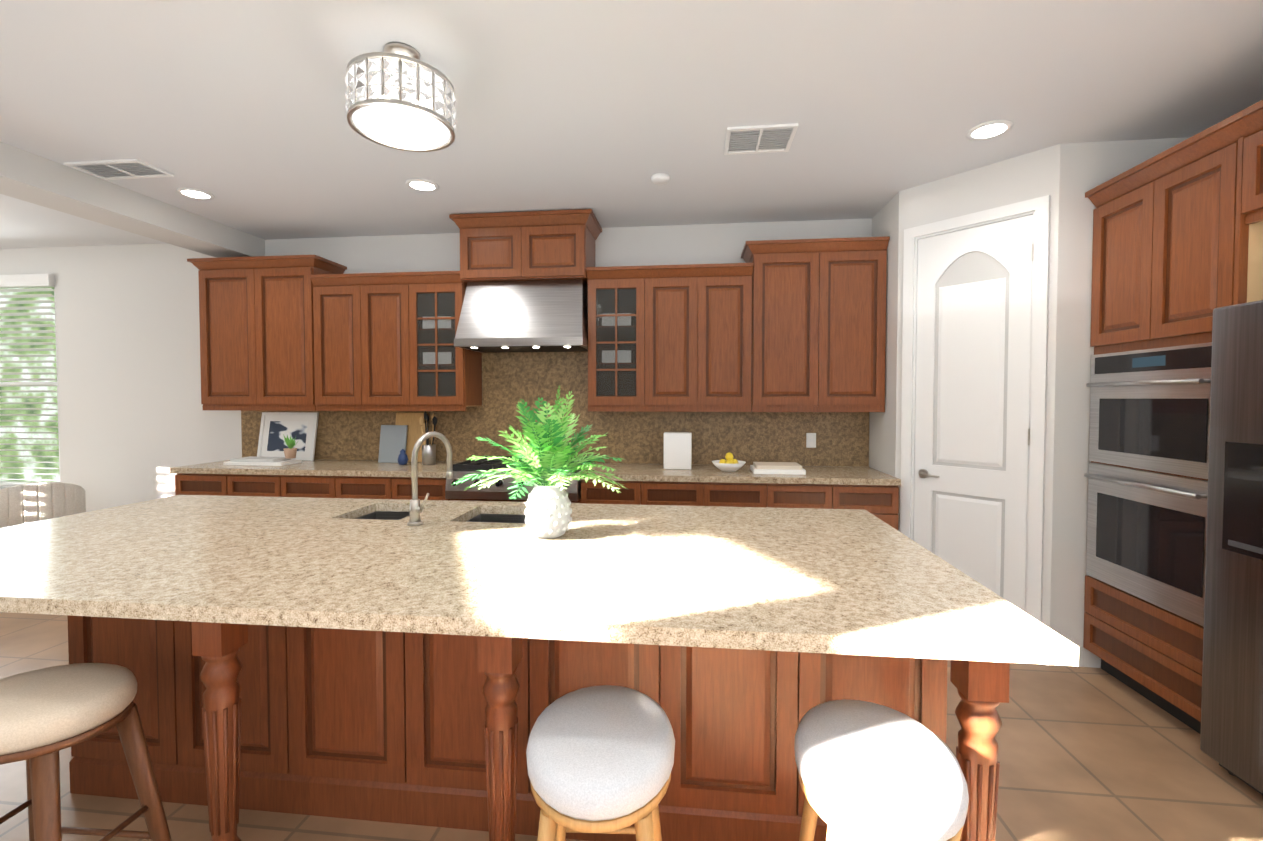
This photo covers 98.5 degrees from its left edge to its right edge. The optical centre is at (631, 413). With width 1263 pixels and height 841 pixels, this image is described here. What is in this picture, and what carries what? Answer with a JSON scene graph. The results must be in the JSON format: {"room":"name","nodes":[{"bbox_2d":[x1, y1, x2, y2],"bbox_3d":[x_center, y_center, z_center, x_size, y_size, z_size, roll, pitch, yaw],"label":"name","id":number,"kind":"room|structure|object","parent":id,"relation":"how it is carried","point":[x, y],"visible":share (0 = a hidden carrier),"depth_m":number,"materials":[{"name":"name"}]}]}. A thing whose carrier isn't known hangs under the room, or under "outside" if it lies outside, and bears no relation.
{"room":"kitchen","nodes":[
{"label":"kitchen","id":0,"kind":"room"},
{"bbox_2d":[0,218,871,511],"bbox_3d":[-2.619,-0.076,4.601,9.100,2.760,0.132,0,2,6],"label":"wall","id":1,"kind":"structure","parent":0,"point":[136,420],"depth_m":4.54,"materials":[{"name":"white paint"}]},
{"bbox_2d":[0,287,60,488],"bbox_3d":[-5.689,-0.250,4.904,1.350,1.910,0.140,0,2,6],"label":"nook window","id":2,"kind":"structure","parent":1,"relation":"in","point":[8,482],"depth_m":4.91,"materials":[{"name":"white"}]},
{"bbox_2d":[0,274,60,485],"bbox_3d":[-5.693,-0.284,4.871,1.220,1.879,0.065,0,2,6],"label":"blinds","id":3,"kind":"object","parent":2,"relation":"attached to","point":[34,282],"visible":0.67,"depth_m":4.83,"materials":[{"name":"white plastic"}]},
{"bbox_2d":[195,257,262,408],"bbox_3d":[-3.103,-0.625,4.407,0.539,1.119,0.351,0,2,6],"label":"upper cabinet","id":4,"kind":"object","parent":1,"relation":"attached to","point":[231,290],"depth_m":4.24,"materials":[{"name":"brown wood"}]},
{"bbox_2d":[263,257,350,408],"bbox_3d":[-2.653,-0.623,4.357,0.607,1.119,0.351,0,2,6],"label":"upper cabinet","id":5,"kind":"object","parent":1,"relation":"attached to","point":[292,319],"depth_m":4.18,"materials":[{"name":"brown wood"}]},
{"bbox_2d":[319,273,370,408],"bbox_3d":[-2.192,-0.546,4.308,0.448,0.968,0.351,0,2,6],"label":"upper cabinet","id":6,"kind":"object","parent":1,"relation":"attached to","point":[342,300],"depth_m":4.13,"materials":[{"name":"brown wood"}]},
{"bbox_2d":[367,273,418,408],"bbox_3d":[-1.838,-0.545,4.268,0.504,0.968,0.351,0,2,6],"label":"upper cabinet","id":7,"kind":"object","parent":1,"relation":"attached to","point":[392,303],"depth_m":4.09,"materials":[{"name":"brown wood"}]},
{"bbox_2d":[415,273,481,408],"bbox_3d":[-1.465,-0.544,4.227,0.486,0.968,0.351,0,2,6],"label":"upper cabinet","id":8,"kind":"object","parent":1,"relation":"attached to","point":[450,377],"depth_m":4.06,"materials":[{"name":"brown wood"}]},
{"bbox_2d":[455,213,530,284],"bbox_3d":[-0.966,-1.191,4.118,0.523,0.432,0.421,0,2,6],"label":"upper cabinet","id":9,"kind":"object","parent":1,"relation":"attached to","point":[492,249],"depth_m":3.91,"materials":[{"name":"brown wood"}]},
{"bbox_2d":[454,279,587,352],"bbox_3d":[-0.771,-0.721,4.061,0.930,0.497,0.516,0,2,6],"label":"range hood","id":10,"kind":"object","parent":1,"relation":"attached to","point":[528,316],"visible":0.96,"depth_m":3.88,"materials":[{"name":"silver metal"}]},
{"bbox_2d":[531,213,598,280],"bbox_3d":[-0.565,-1.190,4.073,0.523,0.432,0.421,0,2,6],"label":"upper cabinet","id":11,"kind":"object","parent":1,"relation":"attached to","point":[562,244],"depth_m":3.86,"materials":[{"name":"brown wood"}]},
{"bbox_2d":[585,269,654,408],"bbox_3d":[-0.063,-0.540,4.070,0.476,0.968,0.351,0,2,6],"label":"upper cabinet","id":12,"kind":"object","parent":1,"relation":"attached to","point":[621,302],"depth_m":3.91,"materials":[{"name":"brown wood"}]},
{"bbox_2d":[655,265,706,408],"bbox_3d":[0.300,-0.539,4.030,0.494,0.968,0.351,0,2,6],"label":"upper cabinet","id":13,"kind":"object","parent":1,"relation":"attached to","point":[680,290],"depth_m":3.85,"materials":[{"name":"brown wood"}]},
{"bbox_2d":[707,265,754,408],"bbox_3d":[0.644,-0.538,3.991,0.438,0.968,0.351,0,2,6],"label":"upper cabinet","id":14,"kind":"object","parent":1,"relation":"attached to","point":[730,288],"depth_m":3.82,"materials":[{"name":"brown wood"}]},
{"bbox_2d":[735,241,830,408],"bbox_3d":[1.083,-0.612,3.940,0.574,1.119,0.351,0,2,6],"label":"upper cabinet","id":15,"kind":"object","parent":1,"relation":"attached to","point":[795,325],"depth_m":3.77,"materials":[{"name":"brown wood"}]},
{"bbox_2d":[806,433,815,447],"bbox_3d":[1.353,0.203,4.096,0.070,0.110,0.005,0,2,6],"label":"electrical outlet plate","id":16,"kind":"object","parent":1,"relation":"attached to","point":[810,440],"visible":1,"depth_m":4.09,"materials":[{"name":"white plastic"}]},
{"bbox_2d":[831,237,889,408],"bbox_3d":[1.501,-0.611,3.894,0.507,1.119,0.351,0,2,6],"label":"upper cabinet","id":17,"kind":"object","parent":1,"relation":"attached to","point":[858,268],"depth_m":3.72,"materials":[{"name":"brown wood"}]},
{"bbox_2d":[0,612,1262,840],"bbox_3d":[-2.318,1.445,0.579,10.600,0.060,8.600,0,2,6],"label":"floor","id":18,"kind":"structure","parent":0,"point":[1092,754],"depth_m":2.02,"materials":[{"name":"tile"}]},
{"bbox_2d":[0,482,85,527],"bbox_3d":[-4.671,0.914,4.246,0.580,0.799,0.580,0,2,6],"label":"chair","id":19,"kind":"object","parent":18,"relation":"on","point":[28,502],"visible":0.48,"depth_m":4.08,"materials":[{"name":"beige fabric"}]},
{"bbox_2d":[0,663,171,840],"bbox_3d":[-1.520,1.048,1.405,0.484,0.693,0.352,0,2,6],"label":"stool","id":20,"kind":"object","parent":18,"relation":"on","point":[47,714],"visible":1,"depth_m":1.37,"materials":[{"name":"brown wood"}]},
{"bbox_2d":[175,475,236,495],"bbox_3d":[-3.105,0.872,4.314,0.486,0.880,0.618,0,2,6],"label":"base cabinet","id":21,"kind":"object","parent":18,"relation":"on","point":[220,485],"depth_m":4.00,"materials":[{"name":"brown wood"}]},
{"bbox_2d":[233,475,288,496],"bbox_3d":[-2.714,0.873,4.270,0.548,0.880,0.618,0,2,6],"label":"base cabinet","id":22,"kind":"object","parent":18,"relation":"on","point":[243,485],"depth_m":3.95,"materials":[{"name":"brown wood"}]},
{"bbox_2d":[289,475,344,497],"bbox_3d":[-2.293,0.874,4.223,0.547,0.880,0.618,0,2,6],"label":"base cabinet","id":23,"kind":"object","parent":18,"relation":"on","point":[312,486],"depth_m":3.91,"materials":[{"name":"brown wood"}]},
{"bbox_2d":[169,459,460,478],"bbox_3d":[-2.305,0.415,4.196,2.138,0.040,0.627,0,2,6],"label":"countertop","id":24,"kind":"structure","parent":23,"relation":"on","point":[372,469],"depth_m":3.96,"materials":[{"name":"beige stone"}]},
{"bbox_2d":[224,456,301,465],"bbox_3d":[-2.872,0.370,4.245,0.480,0.045,0.220,0,2,6],"label":"tray","id":25,"kind":"object","parent":24,"relation":"on","point":[267,461],"visible":0.96,"depth_m":4.16,"materials":[{"name":"white ceramic"}]},
{"bbox_2d":[282,434,296,458],"bbox_3d":[-2.644,0.251,4.224,0.110,0.192,0.135,0,2,6],"label":"potted plant","id":26,"kind":"object","parent":25,"relation":"on","point":[290,452],"visible":1,"depth_m":4.20,"materials":[{"name":"green plant"}]},
{"bbox_2d":[257,412,318,460],"bbox_3d":[-2.860,0.190,4.524,0.500,0.397,0.087,0,2,6],"label":"framed art","id":27,"kind":"object","parent":24,"relation":"on","point":[301,427],"visible":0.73,"depth_m":4.52,"materials":[{"name":"white paper"}]},
{"bbox_2d":[397,449,407,464],"bbox_3d":[-1.753,0.332,4.169,0.080,0.125,0.080,0,2,6],"label":"vase","id":28,"kind":"object","parent":24,"relation":"on","point":[402,459],"visible":1,"depth_m":4.15,"materials":[{"name":"blue ceramic"}]},
{"bbox_2d":[378,412,426,462],"bbox_3d":[-1.831,0.193,4.369,0.360,0.398,0.136,0,2,6],"label":"cutting board","id":29,"kind":"object","parent":24,"relation":"on","point":[404,432],"visible":0.73,"depth_m":4.35,"materials":[{"name":"brown wood"}]},
{"bbox_2d":[419,411,436,464],"bbox_3d":[-1.561,0.186,4.204,0.130,0.415,0.137,0,2,6],"label":"utensil crock","id":30,"kind":"object","parent":24,"relation":"on","point":[428,454],"visible":1,"depth_m":4.17,"materials":[{"name":"silver metal"}]},
{"bbox_2d":[345,475,400,498],"bbox_3d":[-1.872,0.876,4.176,0.548,0.880,0.618,0,2,6],"label":"base cabinet","id":31,"kind":"object","parent":18,"relation":"on","point":[356,486],"depth_m":3.86,"materials":[{"name":"brown wood"}]},
{"bbox_2d":[401,479,456,500],"bbox_3d":[-1.450,0.877,4.129,0.549,0.880,0.618,0,2,6],"label":"base cabinet","id":32,"kind":"object","parent":18,"relation":"on","point":[436,488],"depth_m":3.82,"materials":[{"name":"brown wood"}]},
{"bbox_2d":[457,499,524,501],"bbox_3d":[-1.010,0.948,4.082,0.588,0.740,0.618,0,2,6],"label":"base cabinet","id":33,"kind":"object","parent":18,"relation":"on","point":[457,499],"depth_m":3.78,"materials":[{"name":"brown wood"}]},
{"bbox_2d":[445,456,594,500],"bbox_3d":[-0.783,0.464,3.984,0.918,0.230,0.707,0,2,6],"label":"range","id":34,"kind":"object","parent":18,"relation":"on","point":[499,490],"visible":0.38,"depth_m":3.70,"materials":[{"name":"silver metal"}]},
{"bbox_2d":[67,507,1009,840],"bbox_3d":[-0.734,0.933,2.081,3.453,0.880,1.175,0,2,6],"label":"kitchen island","id":35,"kind":"object","parent":18,"relation":"on","point":[370,659],"depth_m":1.78,"materials":[{"name":"brown wood"}]},
{"bbox_2d":[88,495,895,530],"bbox_3d":[-0.688,0.462,2.473,3.496,0.040,0.440,0,2,6],"label":"island countertop","id":36,"kind":"structure","parent":35,"relation":"on","point":[620,515],"depth_m":2.46,"materials":[{"name":"beige stone"}]},
{"bbox_2d":[0,511,1078,665],"bbox_3d":[-0.700,0.481,1.776,3.366,0.040,0.950,0,2,6],"label":"island countertop","id":37,"kind":"structure","parent":35,"relation":"on","point":[862,594],"depth_m":1.51,"materials":[{"name":"beige stone"}]},
{"bbox_2d":[407,431,453,525],"bbox_3d":[-0.842,0.261,2.275,0.112,0.371,0.225,0,2,6],"label":"faucet","id":38,"kind":"object","parent":37,"relation":"on","point":[416,509],"visible":1,"depth_m":2.19,"materials":[{"name":"silver metal"}]},
{"bbox_2d":[451,386,626,538],"bbox_3d":[-0.330,0.175,1.978,0.626,0.559,0.658,0,2,6],"label":"fern plant","id":39,"kind":"object","parent":37,"relation":"on","point":[546,467],"visible":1,"depth_m":1.95,"materials":[{"name":"green plant"}]},
{"bbox_2d":[526,685,674,840],"bbox_3d":[-0.068,1.053,1.253,0.336,0.693,0.472,0,2,2],"label":"stool","id":40,"kind":"object","parent":18,"relation":"on","point":[600,759],"visible":1,"depth_m":1.14,"materials":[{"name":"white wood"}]},
{"bbox_2d":[571,474,652,504],"bbox_3d":[-0.109,0.881,3.980,0.539,0.880,0.618,0,2,6],"label":"base cabinet","id":41,"kind":"object","parent":18,"relation":"on","point":[635,493],"depth_m":3.67,"materials":[{"name":"brown wood"}]},
{"bbox_2d":[653,483,716,505],"bbox_3d":[0.303,0.882,3.934,0.537,0.880,0.618,0,2,6],"label":"base cabinet","id":42,"kind":"object","parent":18,"relation":"on","point":[679,494],"depth_m":3.62,"materials":[{"name":"brown wood"}]},
{"bbox_2d":[713,483,780,507],"bbox_3d":[0.713,0.884,3.888,0.536,0.880,0.618,0,2,6],"label":"base cabinet","id":43,"kind":"object","parent":18,"relation":"on","point":[728,494],"depth_m":3.57,"materials":[{"name":"brown wood"}]},
{"bbox_2d":[781,483,844,508],"bbox_3d":[1.123,0.885,3.842,0.537,0.880,0.618,0,2,6],"label":"base cabinet","id":44,"kind":"object","parent":18,"relation":"on","point":[793,495],"depth_m":3.52,"materials":[{"name":"brown wood"}]},
{"bbox_2d":[582,463,900,486],"bbox_3d":[0.711,0.424,3.860,2.064,0.040,0.627,0,2,6],"label":"countertop","id":45,"kind":"structure","parent":44,"relation":"on","point":[630,473],"depth_m":3.62,"materials":[{"name":"beige stone"}]},
{"bbox_2d":[664,432,691,469],"bbox_3d":[0.338,0.270,3.974,0.200,0.260,0.160,0,2,6],"label":"canister","id":46,"kind":"object","parent":45,"relation":"on","point":[677,450],"visible":1,"depth_m":3.90,"materials":[{"name":"white ceramic"}]},
{"bbox_2d":[712,452,745,471],"bbox_3d":[0.683,0.339,3.817,0.240,0.131,0.240,0,2,6],"label":"bowl","id":47,"kind":"object","parent":45,"relation":"on","point":[729,464],"visible":1,"depth_m":3.76,"materials":[{"name":"white ceramic"}]},
{"bbox_2d":[750,462,805,474],"bbox_3d":[1.010,0.378,3.776,0.340,0.055,0.250,0,2,6],"label":"books","id":48,"kind":"object","parent":45,"relation":"on","point":[794,468],"visible":1,"depth_m":3.67,"materials":[{"name":"white paper"}]},
{"bbox_2d":[845,487,898,529],"bbox_3d":[1.502,0.886,3.800,0.475,0.880,0.618,0,2,6],"label":"base cabinet","id":49,"kind":"object","parent":18,"relation":"on","point":[874,492],"depth_m":3.48,"materials":[{"name":"brown wood"}]},
{"bbox_2d":[795,699,968,840],"bbox_3d":[0.528,1.054,1.186,0.336,0.693,0.472,0,2,12],"label":"stool","id":50,"kind":"object","parent":18,"relation":"on","point":[869,771],"visible":1,"depth_m":1.09,"materials":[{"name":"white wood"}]},
{"bbox_2d":[1083,116,1262,733],"bbox_3d":[2.659,0.126,2.440,0.623,2.475,0.774,0,2,6],"label":"tall cabinet","id":51,"kind":"object","parent":18,"relation":"on","point":[1177,255],"depth_m":2.42,"materials":[{"name":"brown wood"}]},
{"bbox_2d":[1200,300,1262,794],"bbox_3d":[2.479,0.498,1.623,0.779,1.775,0.900,0,2,6],"label":"fridge","id":52,"kind":"object","parent":18,"relation":"on","point":[1231,739],"visible":1,"depth_m":1.98,"materials":[{"name":"grey metal"}]},
{"bbox_2d":[0,0,1262,248],"bbox_3d":[-2.318,-1.374,0.501,10.600,0.060,8.600,0,2,6],"label":"ceiling","id":53,"kind":"structure","parent":0,"point":[604,110],"depth_m":2.40,"materials":[{"name":"white paint"}]},
{"bbox_2d":[64,159,173,179],"bbox_3d":[-2.958,-1.410,3.148,0.460,0.012,0.220,0,2,6],"label":"ceiling vent","id":54,"kind":"object","parent":53,"relation":"in","point":[119,169],"visible":1,"depth_m":3.14,"materials":[{"name":"white metal"}]},
{"bbox_2d":[0,142,264,257],"bbox_3d":[-3.684,-1.257,0.530,0.320,0.175,8.149,0,2,6],"label":"ceiling beam","id":55,"kind":"structure","parent":53,"relation":"attached to","point":[34,179],"depth_m":3.42,"materials":[{"name":"grey paint"}]},
{"bbox_2d":[176,188,214,199],"bbox_3d":[-2.826,-1.423,3.526,0.196,0.008,0.196,0,2,6],"label":"recessed light","id":56,"kind":"object","parent":53,"relation":"in","point":[196,193],"visible":1,"depth_m":3.51,"materials":[{"name":"white plastic"}]},
{"bbox_2d":[345,42,455,151],"bbox_3d":[-0.883,-1.242,2.096,0.394,0.292,0.394,0,2,6],"label":"drum pendant light","id":57,"kind":"object","parent":53,"relation":"hanging from","point":[390,119],"visible":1,"depth_m":1.99,"materials":[{"name":"silver metal"}]},
{"bbox_2d":[405,179,438,191],"bbox_3d":[-1.302,-1.419,3.386,0.196,0.008,0.196,0,2,6],"label":"recessed light","id":58,"kind":"object","parent":53,"relation":"in","point":[424,185],"visible":1,"depth_m":3.38,"materials":[{"name":"white plastic"}]},
{"bbox_2d":[651,173,669,184],"bbox_3d":[0.173,-1.405,3.262,0.110,0.030,0.110,0,2,6],"label":"smoke detector","id":59,"kind":"object","parent":53,"relation":"attached to","point":[660,178],"visible":1,"depth_m":3.23,"materials":[{"name":"white plastic"}]},
{"bbox_2d":[724,123,797,154],"bbox_3d":[0.653,-1.401,2.786,0.340,0.012,0.280,0,2,6],"label":"ceiling vent","id":60,"kind":"object","parent":53,"relation":"in","point":[759,139],"visible":1,"depth_m":2.78,"materials":[{"name":"white metal"}]},
{"bbox_2d":[966,120,1012,139],"bbox_3d":[1.770,-1.400,2.692,0.196,0.008,0.196,0,2,6],"label":"recessed light","id":61,"kind":"object","parent":53,"relation":"in","point":[989,129],"visible":1,"depth_m":2.68,"materials":[{"name":"white plastic"}]},
{"bbox_2d":[869,138,1187,667],"bbox_3d":[2.462,-0.045,3.477,1.490,2.760,1.240,0,2,6],"label":"wall","id":62,"kind":"structure","parent":0,"point":[1066,176],"depth_m":2.89,"materials":[{"name":"white paint"}]},
{"bbox_2d":[900,195,1049,621],"bbox_3d":[1.995,0.091,3.217,0.142,2.502,0.754,-1,2,-39],"label":"door","id":63,"kind":"structure","parent":62,"relation":"attached to","point":[974,349],"depth_m":3.16,"materials":[{"name":"white wood"}]},
{"bbox_2d":[1239,108,1262,219],"bbox_3d":[2.590,-0.916,1.764,0.618,0.355,0.525,0,2,6],"label":"upper cabinet","id":64,"kind":"object","parent":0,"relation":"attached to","point":[1251,182],"depth_m":2.02,"materials":[{"name":"brown wood"}]},
{"label":"outside","id":65,"kind":"structure","parent":0,"visible":0},
{"bbox_2d":[0,287,59,481],"bbox_3d":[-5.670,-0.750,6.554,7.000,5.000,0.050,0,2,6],"label":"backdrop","id":66,"kind":"structure","parent":65,"point":[28,453],"depth_m":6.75,"materials":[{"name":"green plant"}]}
]}

